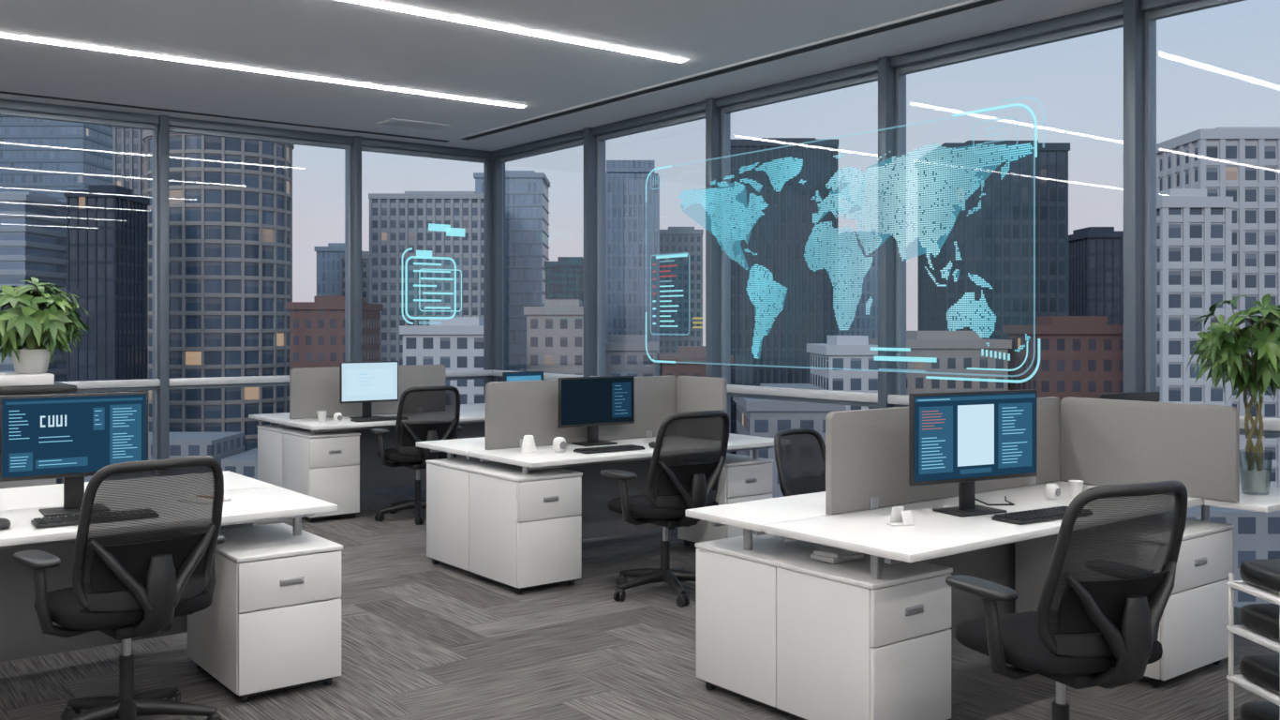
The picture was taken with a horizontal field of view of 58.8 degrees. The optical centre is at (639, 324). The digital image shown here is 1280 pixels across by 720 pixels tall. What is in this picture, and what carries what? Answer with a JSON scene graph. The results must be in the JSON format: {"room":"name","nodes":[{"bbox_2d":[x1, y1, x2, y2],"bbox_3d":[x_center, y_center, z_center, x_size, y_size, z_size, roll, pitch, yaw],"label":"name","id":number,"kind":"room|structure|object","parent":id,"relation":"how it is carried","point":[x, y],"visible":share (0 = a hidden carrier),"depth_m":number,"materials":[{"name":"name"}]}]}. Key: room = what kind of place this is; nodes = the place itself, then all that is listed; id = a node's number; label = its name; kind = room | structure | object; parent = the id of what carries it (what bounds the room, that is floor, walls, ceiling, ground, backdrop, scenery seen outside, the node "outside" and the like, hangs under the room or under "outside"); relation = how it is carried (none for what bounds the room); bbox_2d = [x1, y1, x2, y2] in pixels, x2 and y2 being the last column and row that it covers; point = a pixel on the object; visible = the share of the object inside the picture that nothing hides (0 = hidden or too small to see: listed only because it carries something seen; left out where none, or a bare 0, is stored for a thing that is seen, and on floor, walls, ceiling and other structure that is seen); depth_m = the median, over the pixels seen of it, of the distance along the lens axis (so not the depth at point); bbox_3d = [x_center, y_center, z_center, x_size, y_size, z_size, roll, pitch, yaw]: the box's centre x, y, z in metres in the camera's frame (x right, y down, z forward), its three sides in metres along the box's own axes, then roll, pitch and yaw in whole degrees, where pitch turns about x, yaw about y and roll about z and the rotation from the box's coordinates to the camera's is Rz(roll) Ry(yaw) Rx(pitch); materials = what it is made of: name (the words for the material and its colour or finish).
{"room":"open-plan office","nodes":[
{"label":"open-plan office","id":0,"kind":"room"},
{"bbox_2d":[0,0,1123,150],"bbox_3d":[-1.185,-1.890,3.381,9.760,0.300,13.500,0,0,-38],"label":"ceiling","id":1,"kind":"structure","parent":0,"point":[333,39],"depth_m":7.23,"materials":[{"name":"paint"}]},
{"bbox_2d":[0,90,449,142],"bbox_3d":[-5.288,-1.737,8.109,8.750,0.006,0.060,0,0,-38],"label":"trim","id":2,"kind":"structure","parent":1,"relation":"attached to","point":[1,92],"depth_m":9.44,"materials":[{"name":"metal"}]},
{"bbox_2d":[0,33,524,107],"bbox_3d":[-4.100,-1.734,6.613,8.000,0.009,0.054,0,0,-38],"label":"recessed light","id":3,"kind":"object","parent":1,"relation":"in","point":[1,35],"visible":1,"depth_m":7.69,"materials":[{"name":"white plastic"}]},
{"bbox_2d":[376,118,450,130],"bbox_3d":[-1.963,-1.734,9.858,0.550,0.012,0.300,0,0,-38],"label":"ceiling air vent","id":4,"kind":"object","parent":1,"relation":"in","point":[396,122],"depth_m":9.82,"materials":[{"name":"grey metal"}]},
{"bbox_2d":[340,0,684,62],"bbox_3d":[-2.883,-1.734,5.039,8.000,0.009,0.054,0,0,-38],"label":"recessed light","id":5,"kind":"object","parent":1,"relation":"in","point":[362,2],"visible":1,"depth_m":6.66,"materials":[{"name":"white plastic"}]},
{"bbox_2d":[456,0,1011,140],"bbox_3d":[2.203,-1.734,5.652,0.140,0.012,12.650,0,0,-38],"label":"trim","id":6,"kind":"structure","parent":1,"relation":"attached to","point":[971,5],"depth_m":7.46,"materials":[{"name":"paint"}]},
{"bbox_2d":[0,483,1279,719],"bbox_3d":[-1.185,1.651,3.381,9.760,0.302,13.500,0,0,-38],"label":"floor","id":7,"kind":"structure","parent":0,"point":[422,639],"depth_m":5.01,"materials":[{"name":"carpet"}]},
{"bbox_2d":[0,381,77,488],"bbox_3d":[-3.640,0.915,6.034,1.080,1.170,0.540,0,0,-38],"label":"storage cabinet","id":8,"kind":"object","parent":7,"relation":"on","point":[57,387],"visible":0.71,"depth_m":6.04,"materials":[{"name":"grey"}]},
{"bbox_2d":[0,381,77,395],"bbox_3d":[-3.640,0.350,6.034,1.080,0.040,0.540,0,0,-38],"label":"countertop","id":9,"kind":"structure","parent":8,"relation":"on","point":[58,387],"depth_m":6.04,"materials":[{"name":"black plastic"}]},
{"bbox_2d":[0,372,54,386],"bbox_3d":[-3.628,0.299,6.043,0.850,0.060,0.400,0,0,-38],"label":"storage box","id":10,"kind":"object","parent":9,"relation":"on","point":[7,379],"visible":0.86,"depth_m":6.08,"materials":[{"name":"white paint"}]},
{"bbox_2d":[0,276,92,372],"bbox_3d":[-3.337,0.003,6.260,0.577,0.528,0.647,0,0,-38],"label":"potted shrub","id":11,"kind":"object","parent":10,"relation":"on","point":[39,321],"visible":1,"depth_m":6.15,"materials":[{"name":"green plant"}]},
{"bbox_2d":[11,348,51,372],"bbox_3d":[-3.355,0.202,6.254,0.210,0.130,0.210,0,0,-38],"label":"pot","id":12,"kind":"object","parent":11,"relation":"attached to","point":[25,360],"depth_m":6.18,"materials":[{"name":"white ceramic"}]},
{"bbox_2d":[0,98,169,459],"bbox_3d":[-4.641,-0.120,9.039,1.700,3.240,0.180,0,0,-38],"label":"frame","id":13,"kind":"object","parent":7,"relation":"on","point":[159,125],"visible":0.67,"depth_m":9.45,"materials":[{"name":"paint"}]},
{"bbox_2d":[59,378,160,388],"bbox_3d":[-4.642,0.485,8.966,1.610,0.060,0.045,0,0,-38],"label":"rail","id":14,"kind":"object","parent":13,"relation":"attached to","point":[83,384],"visible":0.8,"depth_m":9.23,"materials":[{"name":"metal"}]},
{"bbox_2d":[13,455,225,719],"bbox_3d":[-1.863,0.982,4.131,0.679,1.037,0.690,0,0,44],"label":"office chair","id":15,"kind":"object","parent":7,"relation":"on","point":[148,535],"visible":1,"depth_m":3.92,"materials":[{"name":"black plastic"}]},
{"bbox_2d":[0,470,337,661],"bbox_3d":[-2.819,1.130,4.482,2.820,0.740,1.400,0,0,-38],"label":"office desk","id":16,"kind":"object","parent":7,"relation":"on","point":[253,499],"visible":0.39,"depth_m":4.72,"materials":[{"name":"white laminate"}]},
{"bbox_2d":[0,517,10,528],"bbox_3d":[-2.381,0.741,4.226,0.062,0.037,0.105,0,0,-38],"label":"computer mouse","id":17,"kind":"object","parent":16,"relation":"on","point":[5,523],"visible":1,"depth_m":4.20,"materials":[{"name":"black plastic"}]},
{"bbox_2d":[30,514,79,528],"bbox_3d":[-2.104,0.748,4.390,0.430,0.020,0.140,0,0,-35],"label":"keyboard","id":18,"kind":"object","parent":16,"relation":"on","point":[61,520],"visible":0.39,"depth_m":4.28,"materials":[{"name":"black plastic"}]},
{"bbox_2d":[0,391,148,516],"bbox_3d":[-2.296,0.519,4.608,0.545,0.479,0.170,0,0,-35],"label":"computer monitor","id":19,"kind":"object","parent":16,"relation":"on","point":[69,437],"visible":0.86,"depth_m":4.57,"materials":[{"name":"black plastic"}]},
{"bbox_2d":[187,522,342,702],"bbox_3d":[-1.607,1.208,4.835,0.438,0.585,0.687,0,0,-38],"label":"drawer pedestal","id":20,"kind":"object","parent":7,"relation":"on","point":[272,622],"visible":0.98,"depth_m":4.58,"materials":[{"name":"white paint"}]},
{"bbox_2d":[169,117,361,389],"bbox_3d":[-3.300,-0.120,10.075,1.730,3.240,0.180,0,0,-38],"label":"frame","id":21,"kind":"object","parent":7,"relation":"on","point":[352,145],"visible":0.48,"depth_m":10.49,"materials":[{"name":"paint"}]},
{"bbox_2d":[169,374,289,386],"bbox_3d":[-3.301,0.485,10.002,1.640,0.060,0.045,0,0,-38],"label":"rail","id":22,"kind":"object","parent":21,"relation":"attached to","point":[285,378],"visible":0.56,"depth_m":9.79,"materials":[{"name":"metal"}]},
{"bbox_2d":[256,424,360,521],"bbox_3d":[-2.668,1.170,9.102,0.418,0.660,1.137,0,0,-38],"label":"drawer pedestal","id":23,"kind":"object","parent":7,"relation":"on","point":[324,466],"visible":0.75,"depth_m":8.72,"materials":[{"name":"white laminate"}]},
{"bbox_2d":[248,402,485,520],"bbox_3d":[-1.945,1.130,9.745,2.360,0.740,1.400,0,0,-38],"label":"office desk","id":24,"kind":"object","parent":7,"relation":"on","point":[373,474],"visible":0.21,"depth_m":9.51,"materials":[{"name":"white laminate"}]},
{"bbox_2d":[316,410,327,422],"bbox_3d":[-2.461,0.715,8.777,0.076,0.088,0.076,0,0,-38],"label":"paper cup","id":25,"kind":"object","parent":24,"relation":"on","point":[321,414],"visible":1,"depth_m":8.75,"materials":[{"name":"white paper"}]},
{"bbox_2d":[333,412,342,422],"bbox_3d":[-2.343,0.722,8.804,0.064,0.075,0.066,0,0,-38],"label":"mug","id":26,"kind":"object","parent":24,"relation":"on","point":[337,416],"visible":1,"depth_m":8.78,"materials":[{"name":"white ceramic"}]},
{"bbox_2d":[289,364,445,418],"bbox_3d":[-2.254,0.554,9.506,1.380,0.408,0.050,0,0,-38],"label":"privacy screen","id":27,"kind":"object","parent":24,"relation":"on","point":[312,390],"visible":0.48,"depth_m":9.28,"materials":[{"name":"grey fabric"}]},
{"bbox_2d":[339,360,398,417],"bbox_3d":[-2.208,0.529,9.201,0.500,0.459,0.170,0,0,-38],"label":"computer monitor","id":28,"kind":"object","parent":24,"relation":"on","point":[364,382],"visible":0.87,"depth_m":9.17,"materials":[{"name":"black plastic"}]},
{"bbox_2d":[350,416,396,421],"bbox_3d":[-2.058,0.748,8.975,0.430,0.020,0.140,0,0,-38],"label":"keyboard","id":29,"kind":"object","parent":24,"relation":"on","point":[387,418],"visible":0.81,"depth_m":8.89,"materials":[{"name":"black plastic"}]},
{"bbox_2d":[502,371,543,381],"bbox_3d":[-1.057,0.590,10.116,0.420,0.339,0.170,0,0,-38],"label":"computer monitor","id":30,"kind":"object","parent":24,"relation":"on","point":[521,375],"visible":0.19,"depth_m":10.07,"materials":[{"name":"black plastic"}]},
{"bbox_2d":[370,385,461,524],"bbox_3d":[-1.717,0.982,8.794,0.690,1.037,0.679,0,0,-32],"label":"office chair","id":31,"kind":"object","parent":7,"relation":"on","point":[424,413],"visible":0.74,"depth_m":8.56,"materials":[{"name":"black fabric"}]},
{"bbox_2d":[361,137,502,381],"bbox_3d":[-2.030,-0.120,11.057,1.520,3.240,0.180,0,0,-38],"label":"frame","id":32,"kind":"object","parent":7,"relation":"on","point":[368,144],"visible":0.4,"depth_m":11.40,"materials":[{"name":"paint"}]},
{"bbox_2d":[401,223,464,324],"bbox_3d":[-1.988,-0.485,10.945,0.679,0.970,0.006,0,0,-38],"label":"holographic display","id":33,"kind":"object","parent":32,"relation":"attached to","point":[450,231],"visible":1,"depth_m":10.93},
{"bbox_2d":[445,369,491,376],"bbox_3d":[-2.031,0.485,10.984,1.430,0.060,0.045,0,0,-38],"label":"rail","id":34,"kind":"object","parent":32,"relation":"attached to","point":[485,372],"visible":0.44,"depth_m":11.21,"materials":[{"name":"metal"}]},
{"bbox_2d":[425,456,582,594],"bbox_3d":[-0.834,1.175,6.810,0.438,0.650,1.107,0,0,-38],"label":"drawer pedestal","id":35,"kind":"object","parent":7,"relation":"on","point":[495,521],"visible":0.93,"depth_m":6.46,"materials":[{"name":"white paint"}]},
{"bbox_2d":[503,162,505,370],"bbox_3d":[-1.470,-0.120,11.566,0.140,3.240,0.140,0,0,-38],"label":"trim","id":36,"kind":"structure","parent":7,"relation":"on","point":[503,162],"depth_m":11.54,"materials":[{"name":"paint"}]},
{"bbox_2d":[483,129,583,402],"bbox_3d":[-0.976,-0.120,10.829,0.180,3.240,1.780,0,0,-38],"label":"frame","id":37,"kind":"object","parent":7,"relation":"on","point":[574,139],"visible":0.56,"depth_m":11.42,"materials":[{"name":"paint"}]},
{"bbox_2d":[491,369,583,379],"bbox_3d":[-0.994,0.485,10.758,0.045,0.060,1.690,0,0,-38],"label":"rail","id":38,"kind":"object","parent":37,"relation":"attached to","point":[546,376],"visible":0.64,"depth_m":10.52,"materials":[{"name":"metal"}]},
{"bbox_2d":[416,432,773,538],"bbox_3d":[-0.231,1.130,7.404,2.010,0.740,1.400,0,0,-38],"label":"office desk","id":39,"kind":"object","parent":7,"relation":"on","point":[598,520],"visible":0.3,"depth_m":7.30,"materials":[{"name":"white laminate"}]},
{"bbox_2d":[520,434,536,452],"bbox_3d":[-0.662,0.709,6.743,0.100,0.100,0.100,0,0,-38],"label":"paper cup","id":40,"kind":"object","parent":39,"relation":"on","point":[528,445],"visible":1,"depth_m":6.71,"materials":[{"name":"white paper"}]},
{"bbox_2d":[552,436,566,452],"bbox_3d":[-0.477,0.714,6.733,0.076,0.090,0.079,0,0,-38],"label":"speaker","id":41,"kind":"object","parent":39,"relation":"on","point":[559,444],"visible":1,"depth_m":6.71},
{"bbox_2d":[558,375,634,446],"bbox_3d":[-0.289,0.544,7.196,0.560,0.429,0.170,0,0,-35],"label":"computer monitor","id":42,"kind":"object","parent":39,"relation":"on","point":[591,402],"visible":1,"depth_m":7.16,"materials":[{"name":"black plastic"}]},
{"bbox_2d":[485,375,727,449],"bbox_3d":[-0.190,0.554,7.136,1.508,0.408,0.525,0,0,-38],"label":"privacy screen","id":43,"kind":"object","parent":39,"relation":"on","point":[518,409],"visible":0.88,"depth_m":7.20,"materials":[{"name":"grey fabric"}]},
{"bbox_2d":[573,444,644,453],"bbox_3d":[-0.183,0.748,6.810,0.430,0.020,0.140,0,0,-36],"label":"keyboard","id":44,"kind":"object","parent":39,"relation":"on","point":[628,447],"visible":1,"depth_m":6.76,"materials":[{"name":"black plastic"}]},
{"bbox_2d":[648,441,654,447],"bbox_3d":[0.095,0.741,6.974,0.062,0.037,0.105,0,0,-38],"label":"computer mouse","id":45,"kind":"object","parent":39,"relation":"on","point":[650,444],"visible":0.43,"depth_m":6.96,"materials":[{"name":"black plastic"}]},
{"bbox_2d":[583,101,705,376],"bbox_3d":[0.067,-0.120,9.480,0.180,3.240,1.670,0,0,-38],"label":"frame","id":46,"kind":"object","parent":7,"relation":"on","point":[595,138],"visible":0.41,"depth_m":10.04,"materials":[{"name":"paint"}]},
{"bbox_2d":[600,409,729,607],"bbox_3d":[0.147,0.982,6.317,0.690,1.037,0.679,0,0,-36],"label":"office chair","id":47,"kind":"object","parent":7,"relation":"on","point":[689,455],"visible":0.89,"depth_m":6.09,"materials":[{"name":"black plastic"}]},
{"bbox_2d":[677,452,773,545],"bbox_3d":[0.573,1.200,7.639,0.418,0.600,0.517,0,0,-38],"label":"drawer pedestal","id":48,"kind":"object","parent":7,"relation":"on","point":[742,478],"visible":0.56,"depth_m":7.44,"materials":[{"name":"white paint"}]},
{"bbox_2d":[705,59,878,453],"bbox_3d":[1.094,-0.120,8.151,0.180,3.240,1.730,0,0,-38],"label":"frame","id":49,"kind":"object","parent":7,"relation":"on","point":[719,110],"visible":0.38,"depth_m":8.73,"materials":[{"name":"paint"}]},
{"bbox_2d":[727,384,878,402],"bbox_3d":[1.076,0.485,8.080,0.045,0.060,1.640,0,0,-38],"label":"rail","id":50,"kind":"object","parent":49,"relation":"attached to","point":[872,397],"visible":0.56,"depth_m":7.94,"materials":[{"name":"metal"}]},
{"bbox_2d":[645,103,1040,382],"bbox_3d":[1.171,-0.485,7.863,0.012,1.646,3.667,0,0,-38],"label":"holographic world map","id":51,"kind":"object","parent":49,"relation":"attached to","point":[769,280],"visible":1,"depth_m":7.32},
{"bbox_2d":[773,428,825,496],"bbox_3d":[1.022,1.033,5.935,0.611,0.933,0.621,0,0,44],"label":"office chair","id":52,"kind":"object","parent":7,"relation":"on","point":[799,453],"visible":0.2,"depth_m":6.13,"materials":[{"name":"black fabric"}]},
{"bbox_2d":[694,533,952,719],"bbox_3d":[0.694,1.200,4.433,0.448,0.600,0.957,0,0,-38],"label":"drawer pedestal","id":53,"kind":"object","parent":7,"relation":"on","point":[779,627],"visible":0.95,"depth_m":4.17,"materials":[{"name":"white laminate"}]},
{"bbox_2d":[810,546,863,563],"bbox_3d":[0.758,0.879,4.356,0.176,0.035,0.132,0,0,-38],"label":"stacked books","id":54,"kind":"object","parent":53,"relation":"on","point":[828,554],"visible":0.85,"depth_m":4.31,"materials":[{"name":"white paper"}]},
{"bbox_2d":[684,480,1279,701],"bbox_3d":[1.650,1.130,4.896,2.600,0.740,1.430,0,0,-38],"label":"office desk","id":55,"kind":"object","parent":7,"relation":"on","point":[982,546],"visible":0.32,"depth_m":4.52,"materials":[{"name":"white laminate"}]},
{"bbox_2d":[887,506,914,526],"bbox_3d":[0.988,0.724,4.297,0.090,0.069,0.052,0,0,-18],"label":"holder","id":56,"kind":"object","parent":55,"relation":"on","point":[898,514],"visible":1,"depth_m":4.29,"materials":[{"name":"white plastic"}]},
{"bbox_2d":[908,388,1036,517],"bbox_3d":[1.335,0.514,4.595,0.660,0.489,0.170,0,0,-27],"label":"computer monitor","id":57,"kind":"object","parent":55,"relation":"on","point":[964,439],"visible":1,"depth_m":4.55,"materials":[{"name":"black plastic"}]},
{"bbox_2d":[975,495,1014,505],"bbox_3d":[1.509,0.707,4.779,0.130,0.099,0.393,0,0,43],"label":"cable","id":58,"kind":"object","parent":55,"relation":"on","point":[1009,502],"visible":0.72,"depth_m":4.74,"materials":[{"name":"black plastic"}]},
{"bbox_2d":[991,505,1068,524],"bbox_3d":[1.584,0.748,4.459,0.430,0.020,0.140,0,0,-32],"label":"keyboard","id":59,"kind":"object","parent":55,"relation":"on","point":[1020,517],"visible":0.81,"depth_m":4.39,"materials":[{"name":"black plastic"}]},
{"bbox_2d":[825,396,1239,514],"bbox_3d":[1.651,0.554,4.698,1.638,0.408,0.875,0,0,-38],"label":"privacy screen","id":60,"kind":"object","parent":55,"relation":"on","point":[1096,441],"visible":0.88,"depth_m":4.98,"materials":[{"name":"grey fabric"}]},
{"bbox_2d":[1044,482,1060,500],"bbox_3d":[1.786,0.724,4.917,0.060,0.070,0.062,0,0,-38],"label":"mug","id":61,"kind":"object","parent":55,"relation":"on","point":[1052,491],"visible":1,"depth_m":4.90,"materials":[{"name":"white ceramic"}]},
{"bbox_2d":[1068,479,1083,498],"bbox_3d":[1.904,0.722,4.960,0.065,0.075,0.065,0,0,-38],"label":"paper cup","id":62,"kind":"object","parent":55,"relation":"on","point":[1075,485],"visible":0.86,"depth_m":4.94,"materials":[{"name":"white paper"}]},
{"bbox_2d":[1098,390,1159,401],"bbox_3d":[2.449,0.549,5.622,0.440,0.419,0.170,0,0,-30],"label":"computer monitor","id":63,"kind":"object","parent":55,"relation":"on","point":[1137,395],"visible":0.12,"depth_m":5.65,"materials":[{"name":"black plastic"}]},
{"bbox_2d":[1185,293,1279,491],"bbox_3d":[2.717,0.311,5.037,0.508,0.893,0.472,0,0,-3],"label":"tree","id":64,"kind":"object","parent":55,"relation":"on","point":[1224,350],"visible":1,"depth_m":5.02,"materials":[{"name":"green plant"}]},
{"bbox_2d":[878,1,1123,408],"bbox_3d":[2.134,-0.120,6.806,0.180,3.240,1.710,0,0,-38],"label":"frame","id":65,"kind":"object","parent":7,"relation":"on","point":[892,71],"visible":0.4,"depth_m":7.37,"materials":[{"name":"paint"}]},
{"bbox_2d":[887,394,908,404],"bbox_3d":[2.116,0.485,6.735,0.045,0.060,1.620,0,0,-38],"label":"rail","id":66,"kind":"object","parent":65,"relation":"attached to","point":[900,399],"visible":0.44,"depth_m":7.29,"materials":[{"name":"metal"}]},
{"bbox_2d":[945,479,1187,719],"bbox_3d":[1.345,0.982,3.603,0.690,1.037,0.679,0,0,-24],"label":"office chair","id":67,"kind":"object","parent":7,"relation":"on","point":[1108,586],"visible":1,"depth_m":3.35,"materials":[{"name":"black fabric"}]},
{"bbox_2d":[1015,518,1234,687],"bbox_3d":[2.163,1.190,5.083,0.608,0.620,0.707,0,0,-38],"label":"drawer pedestal","id":68,"kind":"object","parent":7,"relation":"on","point":[1193,633],"visible":0.47,"depth_m":4.85,"materials":[{"name":"white paint"}]},
{"bbox_2d":[1123,0,1279,625],"bbox_3d":[3.167,-0.120,5.468,0.180,3.240,1.710,0,0,-38],"label":"frame","id":69,"kind":"object","parent":7,"relation":"on","point":[1140,17],"visible":0.43,"depth_m":6.06,"materials":[{"name":"paint"}]},
{"bbox_2d":[1239,416,1279,431],"bbox_3d":[3.149,0.485,5.398,0.045,0.060,1.620,0,0,-38],"label":"rail","id":70,"kind":"object","parent":69,"relation":"attached to","point":[1269,424],"visible":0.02,"depth_m":5.50,"materials":[{"name":"metal"}]},
{"bbox_2d":[1226,558,1279,719],"bbox_3d":[2.307,1.172,3.977,0.330,0.656,0.320,0,0,-6],"label":"rack","id":71,"kind":"object","parent":7,"relation":"on","point":[1260,622],"visible":1,"depth_m":3.99,"materials":[{"name":"white metal"}]},
{"label":"outside","id":72,"kind":"structure","parent":0,"visible":0},
{"bbox_3d":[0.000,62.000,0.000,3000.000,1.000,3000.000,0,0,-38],"label":"ground","id":73,"kind":"structure","parent":72,"visible":0},
{"bbox_2d":[0,191,66,394],"bbox_3d":[-143.745,15.750,262.491,17.500,91.500,26.000,0,0,0],"label":"office tower","id":74,"kind":"structure","parent":73,"relation":"on","point":[33,226],"depth_m":253.81,"materials":[{"name":"glass"}]},
{"bbox_2d":[0,115,112,202],"bbox_3d":[-178.594,0.050,339.988,44.200,122.900,41.000,0,0,0],"label":"glass office tower","id":75,"kind":"structure","parent":73,"relation":"on","point":[50,157],"depth_m":319.98,"materials":[{"name":"blue glass"}]},
{"bbox_2d":[64,185,149,393],"bbox_3d":[-107.496,16.900,229.492,10.000,89.200,15.400,0,0,0],"label":"office tower","id":76,"kind":"structure","parent":73,"relation":"on","point":[107,225],"depth_m":222.30,"materials":[{"name":"blue glass"}]},
{"bbox_2d":[111,126,144,196],"bbox_3d":[-119.496,6.050,279.990,11.000,110.900,23.000,0,0,0],"label":"slab tower","id":77,"kind":"structure","parent":73,"relation":"on","point":[127,143],"depth_m":268.99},
{"bbox_2d":[142,129,294,451],"bbox_3d":[-96.996,8.250,261.991,32.720,106.500,32.720,0,0,-38],"label":"office tower","id":78,"kind":"structure","parent":73,"relation":"on","point":[230,199],"depth_m":248.47,"materials":[{"name":"glass"}]},
{"bbox_2d":[286,296,383,369],"bbox_3d":[-61.998,27.900,232.492,13.000,67.200,25.000,0,0,0],"label":"brick building","id":79,"kind":"structure","parent":73,"relation":"on","point":[318,326],"depth_m":220.51,"materials":[{"name":"brown brick"}]},
{"bbox_2d":[314,242,362,296],"bbox_3d":[-95.346,18.050,359.987,10.000,86.900,20.500,0,0,0],"label":"office tower","id":80,"kind":"structure","parent":73,"relation":"on","point":[328,261],"depth_m":350.23,"materials":[{"name":"blue glass"}]},
{"bbox_2d":[339,251,369,303],"bbox_3d":[-84.997,19.550,351.988,11.000,83.900,21.000,0,0,0],"label":"office tower","id":81,"kind":"structure","parent":73,"relation":"on","point":[364,254],"depth_m":341.95,"materials":[{"name":"glass"}]},
{"bbox_2d":[368,191,483,365],"bbox_3d":[-55.748,12.750,312.489,32.200,97.500,25.000,0,0,0],"label":"office tower","id":82,"kind":"structure","parent":73,"relation":"on","point":[398,222],"depth_m":300.52,"materials":[{"name":"grey concrete"}]},
{"bbox_2d":[399,316,483,403],"bbox_3d":[-30.999,30.150,189.993,14.500,62.700,19.900,0,0,0],"label":"building","id":83,"kind":"structure","parent":73,"relation":"on","point":[456,343],"depth_m":180.55,"materials":[{"name":"grey concrete"}]},
{"bbox_2d":[473,170,550,371],"bbox_3d":[-38.149,8.050,340.988,20.500,106.900,23.500,0,0,0],"label":"office tower","id":84,"kind":"structure","parent":73,"relation":"on","point":[527,224],"depth_m":329.74,"materials":[{"name":"blue glass"}]},
{"bbox_2d":[523,298,583,374],"bbox_3d":[-14.699,28.500,209.993,11.400,66.000,21.800,0,0,0],"label":"building","id":85,"kind":"structure","parent":73,"relation":"on","point":[555,330],"depth_m":199.61,"materials":[{"name":"grey concrete"}]},
{"bbox_2d":[543,256,583,306],"bbox_3d":[-18.049,22.300,289.990,11.200,78.400,21.400,0,0,0],"label":"office tower","id":86,"kind":"structure","parent":73,"relation":"on","point":[564,277],"depth_m":279.78,"materials":[{"name":"glass"}]},
{"bbox_2d":[605,334,658,376],"bbox_3d":[-3.000,31.800,221.992,13.000,59.400,22.000,0,0,0],"label":"building","id":87,"kind":"structure","parent":73,"relation":"on","point":[625,354],"depth_m":211.50,"materials":[{"name":"grey concrete"}]},
{"bbox_2d":[605,160,659,375],"bbox_3d":[-2.850,6.750,339.956,17.100,109.500,20.036,0,0,0],"label":"office tower","id":88,"kind":"structure","parent":73,"relation":"on","point":[632,223],"depth_m":330.22,"materials":[{"name":"blue glass"}]},
{"bbox_2d":[56,431,1279,604],"bbox_3d":[27.306,39.651,355.489,475.093,43.698,471.398,0,0,-38],"label":"district","id":89,"kind":"object","parent":73,"relation":"on","point":[1256,534],"visible":0.02,"depth_m":114.37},
{"bbox_2d":[659,226,703,375],"bbox_3d":[12.600,15.050,369.987,15.000,92.900,21.000,0,0,0],"label":"office tower","id":90,"kind":"structure","parent":73,"relation":"on","point":[673,240],"depth_m":359.94,"materials":[{"name":"concrete"}]},
{"bbox_2d":[657,345,733,377],"bbox_3d":[10.000,32.800,209.993,13.000,57.400,20.200,0,0,0],"label":"brick building","id":91,"kind":"structure","parent":73,"relation":"on","point":[690,360],"depth_m":200.39,"materials":[{"name":"brown brick"}]},
{"bbox_2d":[730,137,838,454],"bbox_3d":[30.199,10.550,252.491,23.500,101.900,26.500,0,0,0],"label":"office tower","id":92,"kind":"structure","parent":73,"relation":"on","point":[779,237],"depth_m":239.72,"materials":[{"name":"glass"}]},
{"bbox_2d":[732,383,845,497],"bbox_3d":[20.499,35.050,159.994,13.000,52.900,22.000,0,0,0],"label":"office building","id":93,"kind":"structure","parent":73,"relation":"on","point":[759,417],"depth_m":149.50,"materials":[{"name":"grey concrete"}]},
{"bbox_2d":[806,335,878,410],"bbox_3d":[32.449,31.650,179.994,9.100,59.700,19.900,0,0,0],"label":"building","id":94,"kind":"structure","parent":73,"relation":"on","point":[843,363],"depth_m":170.52,"materials":[{"name":"grey concrete"}]},
{"bbox_2d":[838,231,878,338],"bbox_3d":[64.198,17.050,339.988,16.000,88.900,20.500,0,0,0],"label":"office tower","id":95,"kind":"structure","parent":73,"relation":"on","point":[863,323],"depth_m":330.22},
{"bbox_2d":[868,330,1012,395],"bbox_3d":[50.498,31.300,192.993,19.200,60.400,19.200,0,0,0],"label":"building","id":96,"kind":"structure","parent":73,"relation":"on","point":[955,351],"depth_m":183.89,"materials":[{"name":"grey concrete"}]},
{"bbox_2d":[914,140,1070,339],"bbox_3d":[67.848,13.300,220.992,23.100,96.400,23.100,0,0,0],"label":"office tower","id":97,"kind":"structure","parent":73,"relation":"on","point":[1017,242],"depth_m":209.95,"materials":[{"name":"blue glass"}]},
{"bbox_2d":[1003,315,1123,401],"bbox_3d":[68.248,30.100,181.494,15.400,62.800,15.400,0,0,0],"label":"brick building","id":98,"kind":"structure","parent":73,"relation":"on","point":[1081,356],"depth_m":174.31,"materials":[{"name":"brown brick"}]},
{"bbox_2d":[1068,226,1123,325],"bbox_3d":[103.396,19.800,259.991,10.000,83.400,20.800,0,0,0],"label":"office tower","id":99,"kind":"structure","parent":73,"relation":"on","point":[1095,254],"depth_m":250.12,"materials":[{"name":"glass"}]},
{"bbox_2d":[1122,188,1233,405],"bbox_3d":[71.548,21.850,151.495,9.100,79.300,11.800,0,0,0],"label":"office building","id":100,"kind":"structure","parent":73,"relation":"on","point":[1194,229],"depth_m":145.89,"materials":[{"name":"grey concrete"}]},
{"bbox_2d":[1122,126,1279,487],"bbox_3d":[89.247,16.450,170.494,22.600,90.100,25.300,0,0,0],"label":"office building","id":101,"kind":"structure","parent":73,"relation":"on","point":[1242,163],"depth_m":158.33,"materials":[{"name":"grey concrete"}]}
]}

